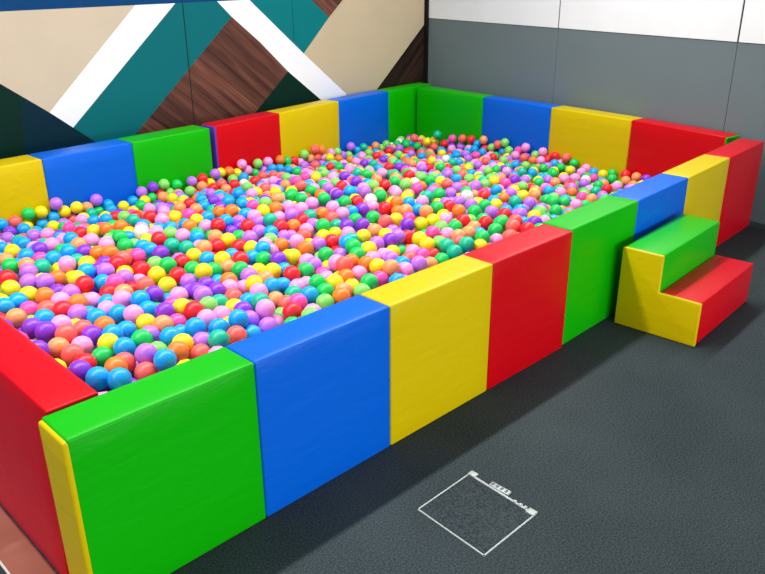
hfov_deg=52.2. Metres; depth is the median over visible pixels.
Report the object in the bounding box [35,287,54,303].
ball
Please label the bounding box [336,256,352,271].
ball
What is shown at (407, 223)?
ball
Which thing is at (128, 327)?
ball
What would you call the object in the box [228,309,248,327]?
ball
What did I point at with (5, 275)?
ball
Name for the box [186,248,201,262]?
ball
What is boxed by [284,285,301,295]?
ball
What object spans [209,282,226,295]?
ball
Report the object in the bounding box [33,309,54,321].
ball
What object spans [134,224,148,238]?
ball
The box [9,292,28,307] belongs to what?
ball
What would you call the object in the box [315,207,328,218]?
ball
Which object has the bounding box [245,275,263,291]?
ball
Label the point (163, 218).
ball
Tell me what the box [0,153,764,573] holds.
floor
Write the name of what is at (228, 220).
ball
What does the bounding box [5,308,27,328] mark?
ball
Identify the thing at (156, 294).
ball
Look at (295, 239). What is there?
ball
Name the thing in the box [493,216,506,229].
ball
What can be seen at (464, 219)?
ball
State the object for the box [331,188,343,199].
ball
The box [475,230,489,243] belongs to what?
ball
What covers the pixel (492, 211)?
ball
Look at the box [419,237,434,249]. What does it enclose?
ball
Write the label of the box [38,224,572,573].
barrier
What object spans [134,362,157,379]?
ball
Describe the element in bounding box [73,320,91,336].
ball
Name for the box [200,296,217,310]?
ball
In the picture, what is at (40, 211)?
ball
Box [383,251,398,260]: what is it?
ball
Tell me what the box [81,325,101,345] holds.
ball
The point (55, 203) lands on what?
ball
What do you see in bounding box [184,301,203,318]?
ball
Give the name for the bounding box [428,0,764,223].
wall
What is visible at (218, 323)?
ball
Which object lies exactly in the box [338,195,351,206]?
ball
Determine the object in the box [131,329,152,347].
ball
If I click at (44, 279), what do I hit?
ball
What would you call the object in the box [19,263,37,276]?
ball
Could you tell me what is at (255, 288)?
ball
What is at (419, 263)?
ball
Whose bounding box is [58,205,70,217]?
ball
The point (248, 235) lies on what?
ball
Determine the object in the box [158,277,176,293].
ball
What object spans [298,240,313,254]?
ball
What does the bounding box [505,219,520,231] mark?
ball
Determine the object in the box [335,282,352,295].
ball
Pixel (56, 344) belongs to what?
ball
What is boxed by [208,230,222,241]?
ball
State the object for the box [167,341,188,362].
ball
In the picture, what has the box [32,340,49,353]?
ball
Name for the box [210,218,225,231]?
ball
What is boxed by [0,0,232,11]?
wall
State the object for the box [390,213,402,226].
ball
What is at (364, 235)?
ball
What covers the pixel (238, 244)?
ball
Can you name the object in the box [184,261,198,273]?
ball
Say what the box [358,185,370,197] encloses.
ball
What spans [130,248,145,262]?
ball
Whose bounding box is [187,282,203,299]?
ball
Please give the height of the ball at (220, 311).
0.082 m
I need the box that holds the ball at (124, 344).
[113,337,135,354]
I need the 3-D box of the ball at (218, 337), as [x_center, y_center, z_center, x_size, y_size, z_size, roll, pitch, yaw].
[-0.621,0.201,2.961,0.082,0.082,0.082,-9,24,-20]
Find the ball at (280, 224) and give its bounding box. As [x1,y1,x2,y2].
[273,219,287,231]
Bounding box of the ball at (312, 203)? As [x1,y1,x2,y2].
[305,197,318,209]
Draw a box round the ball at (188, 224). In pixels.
[182,219,196,231]
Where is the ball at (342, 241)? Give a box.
[339,235,352,247]
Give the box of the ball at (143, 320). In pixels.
[136,314,154,329]
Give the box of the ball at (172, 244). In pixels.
[164,238,179,253]
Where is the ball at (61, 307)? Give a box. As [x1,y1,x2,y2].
[52,301,71,315]
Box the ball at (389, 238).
[383,233,398,246]
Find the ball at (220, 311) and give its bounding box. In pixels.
[213,306,230,317]
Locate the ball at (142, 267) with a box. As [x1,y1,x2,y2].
[133,261,150,275]
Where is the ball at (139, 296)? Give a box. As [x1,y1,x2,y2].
[130,290,149,305]
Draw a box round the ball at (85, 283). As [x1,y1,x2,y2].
[75,275,93,292]
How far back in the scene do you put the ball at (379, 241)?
3.96 m
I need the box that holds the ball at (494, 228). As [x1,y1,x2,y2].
[488,223,502,235]
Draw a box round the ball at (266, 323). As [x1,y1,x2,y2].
[258,317,277,331]
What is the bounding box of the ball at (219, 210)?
[212,205,224,217]
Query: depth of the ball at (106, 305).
3.24 m
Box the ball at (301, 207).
[295,202,307,213]
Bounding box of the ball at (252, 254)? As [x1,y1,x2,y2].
[246,250,257,265]
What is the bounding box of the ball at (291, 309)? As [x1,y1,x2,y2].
[282,302,301,318]
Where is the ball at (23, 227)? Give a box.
[16,223,29,233]
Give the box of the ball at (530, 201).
[523,197,535,209]
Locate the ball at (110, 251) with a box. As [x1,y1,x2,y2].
[101,245,118,257]
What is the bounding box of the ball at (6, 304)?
[0,297,14,313]
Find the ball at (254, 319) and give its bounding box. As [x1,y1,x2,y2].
[245,310,259,325]
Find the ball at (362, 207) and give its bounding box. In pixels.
[356,202,368,215]
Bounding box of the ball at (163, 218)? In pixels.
[155,213,168,223]
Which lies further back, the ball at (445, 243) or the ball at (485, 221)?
the ball at (485, 221)
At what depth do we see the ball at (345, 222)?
4.27 m
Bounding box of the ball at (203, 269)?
[195,263,212,278]
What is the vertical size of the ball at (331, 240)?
0.082 m
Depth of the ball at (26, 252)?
3.94 m
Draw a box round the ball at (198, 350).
[190,344,209,358]
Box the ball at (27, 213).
[21,207,35,219]
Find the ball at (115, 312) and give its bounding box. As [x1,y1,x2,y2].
[108,304,125,323]
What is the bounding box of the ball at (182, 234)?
[175,228,189,242]
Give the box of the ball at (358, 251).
[349,247,364,258]
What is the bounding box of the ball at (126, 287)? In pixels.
[114,284,133,294]
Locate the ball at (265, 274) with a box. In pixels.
[257,270,273,282]
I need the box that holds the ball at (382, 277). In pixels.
[373,271,388,286]
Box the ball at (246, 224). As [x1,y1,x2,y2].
[240,219,254,231]
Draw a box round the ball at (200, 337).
[192,332,210,348]
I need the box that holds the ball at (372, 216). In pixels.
[366,211,379,223]
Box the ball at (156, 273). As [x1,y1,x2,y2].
[148,266,165,283]
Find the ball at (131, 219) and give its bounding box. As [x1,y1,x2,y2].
[126,214,139,226]
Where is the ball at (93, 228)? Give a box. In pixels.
[87,224,100,236]
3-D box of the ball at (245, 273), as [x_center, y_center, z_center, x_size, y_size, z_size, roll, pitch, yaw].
[-0.620,-0.050,3.629,0.082,0.082,0.082,-7,24,-16]
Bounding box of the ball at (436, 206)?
[431,201,443,213]
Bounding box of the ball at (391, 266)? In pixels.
[383,259,399,275]
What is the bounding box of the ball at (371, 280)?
[360,273,377,289]
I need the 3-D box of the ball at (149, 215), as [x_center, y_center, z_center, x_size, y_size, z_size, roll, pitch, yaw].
[-1.401,-0.422,4.706,0.082,0.082,0.082,-11,25,-23]
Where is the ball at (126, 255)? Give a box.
[115,250,131,265]
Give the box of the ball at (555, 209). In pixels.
[549,204,562,215]
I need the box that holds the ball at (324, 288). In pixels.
[317,283,333,295]
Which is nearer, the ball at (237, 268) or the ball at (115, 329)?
the ball at (115, 329)
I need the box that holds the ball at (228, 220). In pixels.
[220,214,232,227]
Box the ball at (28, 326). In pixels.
[21,318,41,338]
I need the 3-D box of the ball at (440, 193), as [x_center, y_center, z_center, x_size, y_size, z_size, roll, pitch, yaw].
[0.357,-0.584,4.911,0.082,0.082,0.082,13,26,28]
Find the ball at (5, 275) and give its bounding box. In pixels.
[0,270,16,284]
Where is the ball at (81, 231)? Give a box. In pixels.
[73,226,86,237]
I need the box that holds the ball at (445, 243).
[439,238,454,252]
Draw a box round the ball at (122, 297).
[112,290,130,306]
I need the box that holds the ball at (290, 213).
[284,208,298,220]
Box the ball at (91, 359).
[73,353,96,367]
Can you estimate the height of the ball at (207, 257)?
0.082 m
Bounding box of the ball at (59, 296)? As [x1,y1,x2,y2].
[50,292,69,303]
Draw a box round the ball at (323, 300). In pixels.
[316,294,334,308]
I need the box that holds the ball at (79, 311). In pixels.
[67,304,88,319]
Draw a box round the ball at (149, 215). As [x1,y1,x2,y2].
[143,210,156,223]
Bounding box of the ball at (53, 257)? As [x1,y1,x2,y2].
[45,251,61,265]
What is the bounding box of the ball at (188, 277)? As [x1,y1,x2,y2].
[180,273,197,284]
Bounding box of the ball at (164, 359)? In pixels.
[153,349,176,370]
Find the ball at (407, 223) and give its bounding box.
[400,217,414,230]
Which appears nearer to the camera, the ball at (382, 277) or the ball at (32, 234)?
the ball at (382, 277)
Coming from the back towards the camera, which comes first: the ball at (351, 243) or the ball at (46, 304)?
the ball at (351, 243)
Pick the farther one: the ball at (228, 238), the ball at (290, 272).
the ball at (228, 238)
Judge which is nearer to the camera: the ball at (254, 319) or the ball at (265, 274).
the ball at (254, 319)
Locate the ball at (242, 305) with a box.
[233,301,252,310]
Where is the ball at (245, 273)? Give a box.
[240,267,257,279]
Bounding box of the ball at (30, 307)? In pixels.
[19,301,37,315]
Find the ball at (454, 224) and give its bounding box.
[448,220,462,229]
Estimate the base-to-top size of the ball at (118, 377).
0.082 m
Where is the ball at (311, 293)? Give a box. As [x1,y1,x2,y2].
[301,286,318,303]
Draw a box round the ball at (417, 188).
[411,183,422,194]
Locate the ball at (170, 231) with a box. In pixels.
[163,226,176,238]
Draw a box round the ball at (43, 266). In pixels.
[33,259,50,273]
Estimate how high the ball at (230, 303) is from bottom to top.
0.082 m
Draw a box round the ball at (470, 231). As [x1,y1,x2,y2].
[462,225,476,238]
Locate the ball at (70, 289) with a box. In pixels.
[61,284,80,295]
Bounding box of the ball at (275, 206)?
[269,201,282,213]
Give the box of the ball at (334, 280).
[326,274,343,289]
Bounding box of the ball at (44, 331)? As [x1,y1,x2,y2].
[34,321,56,341]
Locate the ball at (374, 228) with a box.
[367,223,381,237]
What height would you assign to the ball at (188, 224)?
0.082 m
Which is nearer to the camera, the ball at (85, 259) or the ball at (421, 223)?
the ball at (85, 259)
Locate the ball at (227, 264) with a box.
[220,259,234,273]
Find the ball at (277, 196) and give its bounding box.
[271,192,283,202]
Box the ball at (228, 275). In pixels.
[220,272,237,282]
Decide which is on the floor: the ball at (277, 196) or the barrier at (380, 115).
the barrier at (380, 115)
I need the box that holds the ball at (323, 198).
[317,192,330,205]
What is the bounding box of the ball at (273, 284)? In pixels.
[264,277,280,294]
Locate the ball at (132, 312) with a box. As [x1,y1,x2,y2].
[123,304,143,323]
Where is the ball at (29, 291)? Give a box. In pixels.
[19,286,36,302]
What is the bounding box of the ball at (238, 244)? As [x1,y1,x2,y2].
[231,239,245,251]
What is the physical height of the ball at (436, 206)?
0.082 m
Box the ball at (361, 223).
[355,218,369,230]
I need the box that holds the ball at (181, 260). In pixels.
[174,254,189,268]
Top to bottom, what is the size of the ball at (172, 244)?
0.082 m
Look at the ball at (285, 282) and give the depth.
3.54 m
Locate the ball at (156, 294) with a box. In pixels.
[145,285,163,302]
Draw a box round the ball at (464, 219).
[456,214,470,227]
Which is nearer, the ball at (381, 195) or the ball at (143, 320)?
the ball at (143, 320)
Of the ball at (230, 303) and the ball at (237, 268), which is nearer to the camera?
the ball at (230, 303)
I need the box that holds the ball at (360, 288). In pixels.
[353,283,370,295]
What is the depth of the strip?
2.51 m
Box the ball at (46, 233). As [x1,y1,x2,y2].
[40,228,53,238]
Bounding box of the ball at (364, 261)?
[358,256,372,272]
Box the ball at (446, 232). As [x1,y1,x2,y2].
[440,227,453,239]
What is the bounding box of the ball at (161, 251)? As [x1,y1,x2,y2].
[152,245,168,258]
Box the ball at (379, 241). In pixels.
[369,236,384,250]
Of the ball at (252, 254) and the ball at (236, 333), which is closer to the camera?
the ball at (236, 333)
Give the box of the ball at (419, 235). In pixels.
[412,231,426,246]
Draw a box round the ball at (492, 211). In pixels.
[484,205,498,218]
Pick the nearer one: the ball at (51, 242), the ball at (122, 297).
the ball at (122, 297)
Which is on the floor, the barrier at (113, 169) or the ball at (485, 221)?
the barrier at (113, 169)
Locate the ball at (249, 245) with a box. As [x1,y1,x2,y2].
[243,240,256,252]
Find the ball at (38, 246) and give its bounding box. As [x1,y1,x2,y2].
[31,242,47,253]
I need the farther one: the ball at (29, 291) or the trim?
the trim
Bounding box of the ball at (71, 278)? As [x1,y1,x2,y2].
[67,270,84,284]
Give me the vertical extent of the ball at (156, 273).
0.082 m
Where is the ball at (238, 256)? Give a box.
[232,251,248,263]
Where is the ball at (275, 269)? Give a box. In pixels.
[264,263,280,278]
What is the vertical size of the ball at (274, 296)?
0.082 m
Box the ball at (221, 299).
[213,294,227,305]
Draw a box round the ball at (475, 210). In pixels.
[467,205,481,217]
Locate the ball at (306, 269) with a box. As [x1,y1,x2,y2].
[298,262,314,277]
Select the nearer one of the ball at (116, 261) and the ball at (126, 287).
the ball at (126, 287)
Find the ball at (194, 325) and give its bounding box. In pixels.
[185,317,205,336]
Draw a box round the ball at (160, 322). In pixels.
[153,315,173,332]
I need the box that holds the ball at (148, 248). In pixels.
[142,242,156,257]
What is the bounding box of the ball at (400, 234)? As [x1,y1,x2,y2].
[391,229,404,244]
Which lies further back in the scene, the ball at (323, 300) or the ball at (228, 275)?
the ball at (228, 275)
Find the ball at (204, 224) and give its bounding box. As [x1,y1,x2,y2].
[199,219,211,232]
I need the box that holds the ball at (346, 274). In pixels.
[338,269,354,281]
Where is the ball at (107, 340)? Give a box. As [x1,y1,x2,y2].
[97,333,118,353]
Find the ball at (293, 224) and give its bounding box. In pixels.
[287,219,300,231]
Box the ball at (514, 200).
[509,195,521,207]
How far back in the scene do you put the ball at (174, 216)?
4.53 m
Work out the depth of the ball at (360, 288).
3.47 m
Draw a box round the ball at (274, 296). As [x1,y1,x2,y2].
[268,291,283,309]
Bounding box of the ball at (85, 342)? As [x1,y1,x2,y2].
[71,336,93,353]
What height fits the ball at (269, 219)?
0.082 m
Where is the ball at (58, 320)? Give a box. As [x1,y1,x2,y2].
[51,315,72,327]
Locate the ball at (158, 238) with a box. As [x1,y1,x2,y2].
[151,231,166,245]
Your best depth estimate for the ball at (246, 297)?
3.35 m
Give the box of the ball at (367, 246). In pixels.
[361,241,376,254]
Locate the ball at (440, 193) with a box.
[433,188,445,198]
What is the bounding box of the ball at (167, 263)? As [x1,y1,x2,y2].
[159,257,176,273]
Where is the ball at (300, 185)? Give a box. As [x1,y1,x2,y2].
[295,180,306,191]
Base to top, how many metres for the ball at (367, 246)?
0.082 m
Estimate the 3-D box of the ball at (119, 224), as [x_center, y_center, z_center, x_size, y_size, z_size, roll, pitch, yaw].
[-1.501,-0.345,4.475,0.082,0.082,0.082,-6,24,-13]
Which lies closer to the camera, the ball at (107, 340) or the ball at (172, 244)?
the ball at (107, 340)
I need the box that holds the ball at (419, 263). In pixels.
[410,256,426,271]
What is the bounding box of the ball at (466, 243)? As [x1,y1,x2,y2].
[459,236,474,251]
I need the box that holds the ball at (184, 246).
[179,240,194,254]
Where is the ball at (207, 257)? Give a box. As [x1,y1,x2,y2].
[199,251,214,263]
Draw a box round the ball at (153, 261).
[147,256,160,267]
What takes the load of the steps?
on the floor
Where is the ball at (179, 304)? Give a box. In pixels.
[173,298,189,316]
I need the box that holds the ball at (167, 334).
[160,327,180,346]
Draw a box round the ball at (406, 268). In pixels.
[399,262,413,275]
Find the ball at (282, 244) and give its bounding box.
[274,238,289,251]
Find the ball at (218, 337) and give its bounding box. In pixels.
[208,329,229,347]
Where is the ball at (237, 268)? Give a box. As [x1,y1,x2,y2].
[232,261,248,278]
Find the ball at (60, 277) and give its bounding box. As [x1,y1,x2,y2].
[50,270,66,284]
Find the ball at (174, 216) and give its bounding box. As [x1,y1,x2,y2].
[168,211,182,221]
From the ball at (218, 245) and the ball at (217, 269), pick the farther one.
the ball at (218, 245)
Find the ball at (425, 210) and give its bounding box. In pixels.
[419,205,432,217]
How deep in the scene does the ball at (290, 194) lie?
4.85 m
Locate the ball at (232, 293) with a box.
[224,288,241,299]
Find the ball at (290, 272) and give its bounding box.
[283,266,300,280]
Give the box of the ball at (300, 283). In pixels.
[289,279,306,289]
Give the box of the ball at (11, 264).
[1,258,18,273]
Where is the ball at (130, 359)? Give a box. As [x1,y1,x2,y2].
[115,352,135,372]
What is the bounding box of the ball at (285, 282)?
[278,277,290,294]
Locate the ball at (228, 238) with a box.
[220,233,235,247]
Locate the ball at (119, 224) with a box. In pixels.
[113,220,127,229]
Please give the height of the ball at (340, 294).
0.082 m
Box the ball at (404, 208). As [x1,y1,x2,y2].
[399,204,412,215]
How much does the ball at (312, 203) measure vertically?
0.082 m
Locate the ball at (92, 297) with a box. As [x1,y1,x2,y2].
[84,292,100,307]
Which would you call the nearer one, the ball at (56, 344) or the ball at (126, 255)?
the ball at (56, 344)
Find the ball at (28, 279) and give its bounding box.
[19,273,36,287]
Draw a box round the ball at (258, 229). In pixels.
[252,224,264,239]
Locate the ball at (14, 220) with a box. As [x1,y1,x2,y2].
[8,215,21,227]
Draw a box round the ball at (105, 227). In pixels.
[99,222,113,235]
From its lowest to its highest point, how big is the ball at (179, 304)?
0.082 m
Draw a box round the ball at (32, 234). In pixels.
[26,229,40,240]
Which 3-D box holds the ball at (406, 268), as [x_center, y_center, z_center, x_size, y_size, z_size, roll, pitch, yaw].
[0.107,-0.079,3.706,0.082,0.082,0.082,-6,24,-13]
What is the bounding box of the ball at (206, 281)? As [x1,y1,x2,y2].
[198,277,214,286]
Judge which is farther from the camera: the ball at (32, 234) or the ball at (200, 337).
the ball at (32, 234)
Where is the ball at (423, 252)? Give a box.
[415,248,429,257]
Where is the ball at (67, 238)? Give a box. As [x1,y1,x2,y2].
[63,232,77,243]
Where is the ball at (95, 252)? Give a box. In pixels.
[89,245,102,258]
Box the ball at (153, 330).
[142,325,159,341]
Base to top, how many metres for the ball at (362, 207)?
0.082 m
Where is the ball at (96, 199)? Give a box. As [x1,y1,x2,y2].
[90,194,102,205]
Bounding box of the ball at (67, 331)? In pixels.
[55,324,77,343]
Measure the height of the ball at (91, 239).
0.082 m
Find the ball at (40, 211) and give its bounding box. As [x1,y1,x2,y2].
[34,206,47,217]
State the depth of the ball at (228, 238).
4.05 m
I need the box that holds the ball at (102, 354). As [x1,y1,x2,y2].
[91,347,113,366]
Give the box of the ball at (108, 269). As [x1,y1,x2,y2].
[97,263,114,275]
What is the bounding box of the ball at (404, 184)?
[399,179,411,190]
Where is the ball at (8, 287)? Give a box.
[0,280,20,296]
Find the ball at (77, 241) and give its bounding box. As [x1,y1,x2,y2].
[70,237,86,248]
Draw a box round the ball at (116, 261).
[108,256,125,271]
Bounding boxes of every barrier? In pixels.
[0,125,212,234]
[0,317,97,573]
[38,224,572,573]
[201,82,430,180]
[417,86,739,180]
[543,138,763,344]
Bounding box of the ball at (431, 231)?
[425,226,439,238]
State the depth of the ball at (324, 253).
3.87 m
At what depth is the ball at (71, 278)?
3.52 m
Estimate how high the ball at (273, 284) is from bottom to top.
0.082 m
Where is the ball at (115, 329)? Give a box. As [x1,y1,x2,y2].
[102,324,123,337]
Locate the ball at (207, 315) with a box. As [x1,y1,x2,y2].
[197,309,216,328]
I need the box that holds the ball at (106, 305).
[97,300,115,316]
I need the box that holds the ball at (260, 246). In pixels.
[255,241,270,252]
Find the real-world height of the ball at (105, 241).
0.082 m
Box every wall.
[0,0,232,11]
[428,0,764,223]
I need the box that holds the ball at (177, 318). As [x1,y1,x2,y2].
[170,313,186,326]
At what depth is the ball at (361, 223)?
4.27 m
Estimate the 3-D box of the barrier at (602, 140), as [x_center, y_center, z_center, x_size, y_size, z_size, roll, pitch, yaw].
[1.457,-1.246,6.698,0.223,0.606,3.150,-19,29,-37]
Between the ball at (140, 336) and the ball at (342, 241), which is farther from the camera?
the ball at (342, 241)
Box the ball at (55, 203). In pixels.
[49,197,62,209]
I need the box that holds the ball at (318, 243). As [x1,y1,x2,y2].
[311,237,325,251]
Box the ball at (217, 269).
[208,262,221,276]
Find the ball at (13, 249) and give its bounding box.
[4,244,20,257]
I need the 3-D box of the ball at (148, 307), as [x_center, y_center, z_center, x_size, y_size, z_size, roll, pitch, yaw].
[-0.980,0.097,3.260,0.082,0.082,0.082,-5,23,-12]
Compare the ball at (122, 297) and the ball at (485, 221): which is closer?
the ball at (122, 297)
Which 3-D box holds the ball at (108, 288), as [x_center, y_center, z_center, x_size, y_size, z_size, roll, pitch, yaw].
[-1.203,0.028,3.433,0.082,0.082,0.082,-7,24,-15]
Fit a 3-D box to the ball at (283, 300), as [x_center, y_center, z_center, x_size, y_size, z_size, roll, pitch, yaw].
[-0.417,0.077,3.396,0.082,0.082,0.082,-9,24,-19]
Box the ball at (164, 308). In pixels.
[155,302,174,316]
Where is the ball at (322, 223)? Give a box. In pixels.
[315,218,329,230]
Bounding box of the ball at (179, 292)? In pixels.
[169,287,188,299]
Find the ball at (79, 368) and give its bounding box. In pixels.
[68,360,91,381]
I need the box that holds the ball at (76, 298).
[68,294,87,305]
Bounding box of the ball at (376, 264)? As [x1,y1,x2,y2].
[369,258,384,273]
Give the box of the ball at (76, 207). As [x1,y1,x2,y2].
[70,201,82,213]
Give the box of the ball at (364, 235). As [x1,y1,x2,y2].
[356,229,370,242]
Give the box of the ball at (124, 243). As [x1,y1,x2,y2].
[117,238,133,250]
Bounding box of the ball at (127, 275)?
[117,269,133,283]
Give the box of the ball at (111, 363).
[104,356,127,371]
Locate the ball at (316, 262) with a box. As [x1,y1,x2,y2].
[306,257,321,273]
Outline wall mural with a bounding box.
[0,0,423,158]
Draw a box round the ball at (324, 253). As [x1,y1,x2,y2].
[318,247,333,261]
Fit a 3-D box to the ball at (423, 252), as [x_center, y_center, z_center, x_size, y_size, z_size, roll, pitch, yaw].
[0.198,-0.155,3.895,0.082,0.082,0.082,10,25,24]
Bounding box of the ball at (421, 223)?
[414,217,427,230]
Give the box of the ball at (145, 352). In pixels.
[135,343,156,363]
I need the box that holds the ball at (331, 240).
[324,234,338,247]
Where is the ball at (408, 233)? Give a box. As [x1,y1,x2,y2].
[402,230,413,244]
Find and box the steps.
[614,214,752,346]
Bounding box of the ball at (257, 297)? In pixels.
[251,293,269,308]
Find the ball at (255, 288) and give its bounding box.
[250,283,267,294]
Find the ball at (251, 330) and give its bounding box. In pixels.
[244,325,261,337]
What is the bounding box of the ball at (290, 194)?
[285,189,296,200]
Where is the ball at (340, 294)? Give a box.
[332,287,350,303]
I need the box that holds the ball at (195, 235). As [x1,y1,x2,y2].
[189,230,204,242]
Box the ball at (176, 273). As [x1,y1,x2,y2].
[169,267,186,283]
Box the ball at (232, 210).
[225,204,238,217]
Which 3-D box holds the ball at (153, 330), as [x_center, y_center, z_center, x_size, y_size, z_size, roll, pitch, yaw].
[-0.907,0.190,3.037,0.082,0.082,0.082,-8,24,-16]
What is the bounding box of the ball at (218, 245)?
[211,238,224,252]
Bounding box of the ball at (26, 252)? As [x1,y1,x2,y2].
[18,248,34,258]
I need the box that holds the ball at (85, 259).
[78,256,95,266]
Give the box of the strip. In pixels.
[0,506,56,573]
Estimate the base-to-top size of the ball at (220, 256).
0.082 m
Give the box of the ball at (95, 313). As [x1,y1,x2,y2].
[86,308,106,324]
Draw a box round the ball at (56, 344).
[48,337,68,358]
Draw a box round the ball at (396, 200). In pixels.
[390,196,402,207]
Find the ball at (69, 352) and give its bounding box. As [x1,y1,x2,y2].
[61,344,83,364]
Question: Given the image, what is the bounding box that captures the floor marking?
[417,471,537,556]
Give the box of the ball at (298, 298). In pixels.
[288,293,307,310]
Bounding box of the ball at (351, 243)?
[345,239,360,252]
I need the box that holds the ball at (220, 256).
[214,251,230,263]
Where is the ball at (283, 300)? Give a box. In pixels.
[277,295,290,306]
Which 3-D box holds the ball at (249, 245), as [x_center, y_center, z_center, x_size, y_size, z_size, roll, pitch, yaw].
[-0.666,-0.197,3.972,0.082,0.082,0.082,-9,24,-20]
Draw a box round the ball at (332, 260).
[328,254,340,270]
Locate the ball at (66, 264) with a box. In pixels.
[58,256,75,272]
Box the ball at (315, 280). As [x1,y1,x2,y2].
[308,274,326,288]
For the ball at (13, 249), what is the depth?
4.11 m
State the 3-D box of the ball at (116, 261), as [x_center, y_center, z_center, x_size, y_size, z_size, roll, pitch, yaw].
[-1.274,-0.110,3.742,0.082,0.082,0.082,-10,25,-21]
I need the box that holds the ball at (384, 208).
[378,202,391,214]
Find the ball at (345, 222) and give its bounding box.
[339,219,353,229]
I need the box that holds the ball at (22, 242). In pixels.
[15,236,30,248]
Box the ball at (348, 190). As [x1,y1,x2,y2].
[343,185,355,196]
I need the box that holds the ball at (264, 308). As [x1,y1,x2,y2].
[255,299,274,317]
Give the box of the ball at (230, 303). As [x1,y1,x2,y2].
[225,298,240,311]
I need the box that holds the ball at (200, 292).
[194,286,212,301]
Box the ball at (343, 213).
[335,207,349,220]
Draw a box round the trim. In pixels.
[423,0,428,82]
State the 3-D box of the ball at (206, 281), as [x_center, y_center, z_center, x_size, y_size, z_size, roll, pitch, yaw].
[-0.793,-0.006,3.514,0.082,0.082,0.082,12,26,26]
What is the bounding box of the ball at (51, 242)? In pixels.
[44,237,59,251]
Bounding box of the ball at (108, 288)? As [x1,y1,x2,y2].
[99,284,115,295]
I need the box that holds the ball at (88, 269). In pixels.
[78,263,95,278]
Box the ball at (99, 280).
[94,274,107,290]
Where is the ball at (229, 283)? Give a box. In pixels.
[222,279,238,289]
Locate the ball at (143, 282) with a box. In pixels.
[136,276,154,289]
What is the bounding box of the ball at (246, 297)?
[239,293,253,309]
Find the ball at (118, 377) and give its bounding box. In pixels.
[107,367,131,389]
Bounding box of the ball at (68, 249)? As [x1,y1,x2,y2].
[60,244,76,256]
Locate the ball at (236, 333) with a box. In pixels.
[227,325,246,343]
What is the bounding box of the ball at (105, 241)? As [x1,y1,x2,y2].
[98,237,114,246]
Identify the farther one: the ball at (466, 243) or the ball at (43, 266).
the ball at (466, 243)
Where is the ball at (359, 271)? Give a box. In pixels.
[352,265,367,281]
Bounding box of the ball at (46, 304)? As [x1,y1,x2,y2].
[37,300,54,310]
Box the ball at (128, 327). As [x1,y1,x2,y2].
[118,321,136,338]
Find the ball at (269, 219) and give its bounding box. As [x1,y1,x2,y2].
[263,213,277,225]
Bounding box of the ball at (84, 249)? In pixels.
[76,244,91,255]
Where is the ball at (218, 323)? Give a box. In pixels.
[208,318,229,332]
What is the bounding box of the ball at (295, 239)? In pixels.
[289,234,304,249]
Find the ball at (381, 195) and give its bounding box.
[374,189,386,201]
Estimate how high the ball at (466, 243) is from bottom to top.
0.082 m
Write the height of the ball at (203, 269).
0.082 m
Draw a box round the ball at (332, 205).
[326,200,339,211]
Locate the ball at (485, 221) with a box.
[478,215,492,229]
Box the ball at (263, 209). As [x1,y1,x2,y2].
[256,204,269,216]
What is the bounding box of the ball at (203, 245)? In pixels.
[196,240,212,252]
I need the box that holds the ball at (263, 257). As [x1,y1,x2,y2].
[255,251,270,265]
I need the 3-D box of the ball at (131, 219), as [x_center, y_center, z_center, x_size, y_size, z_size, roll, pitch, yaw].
[-1.484,-0.394,4.646,0.082,0.082,0.082,5,24,11]
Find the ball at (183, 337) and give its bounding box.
[172,333,193,352]
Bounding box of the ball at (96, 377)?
[85,366,108,389]
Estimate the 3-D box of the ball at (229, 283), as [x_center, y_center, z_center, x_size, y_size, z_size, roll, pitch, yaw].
[-0.686,0.005,3.507,0.082,0.082,0.082,-8,24,-18]
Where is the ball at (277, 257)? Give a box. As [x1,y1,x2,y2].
[270,251,286,264]
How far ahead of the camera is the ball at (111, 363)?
2.71 m
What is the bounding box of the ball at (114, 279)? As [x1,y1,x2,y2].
[105,274,124,286]
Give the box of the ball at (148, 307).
[139,301,156,316]
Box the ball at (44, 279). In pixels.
[36,273,54,288]
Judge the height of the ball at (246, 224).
0.082 m
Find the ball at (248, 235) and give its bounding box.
[242,230,257,241]
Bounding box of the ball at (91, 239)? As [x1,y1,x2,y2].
[84,233,99,245]
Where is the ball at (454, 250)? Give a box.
[446,244,462,258]
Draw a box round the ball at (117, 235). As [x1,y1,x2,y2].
[112,230,127,243]
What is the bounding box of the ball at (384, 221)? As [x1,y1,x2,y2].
[378,214,392,227]
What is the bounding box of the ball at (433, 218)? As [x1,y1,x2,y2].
[426,213,440,225]
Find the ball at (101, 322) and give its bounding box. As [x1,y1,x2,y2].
[94,316,114,330]
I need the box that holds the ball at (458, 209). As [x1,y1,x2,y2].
[452,204,465,217]
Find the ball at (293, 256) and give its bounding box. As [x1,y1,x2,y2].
[285,249,301,264]
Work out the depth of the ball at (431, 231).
4.14 m

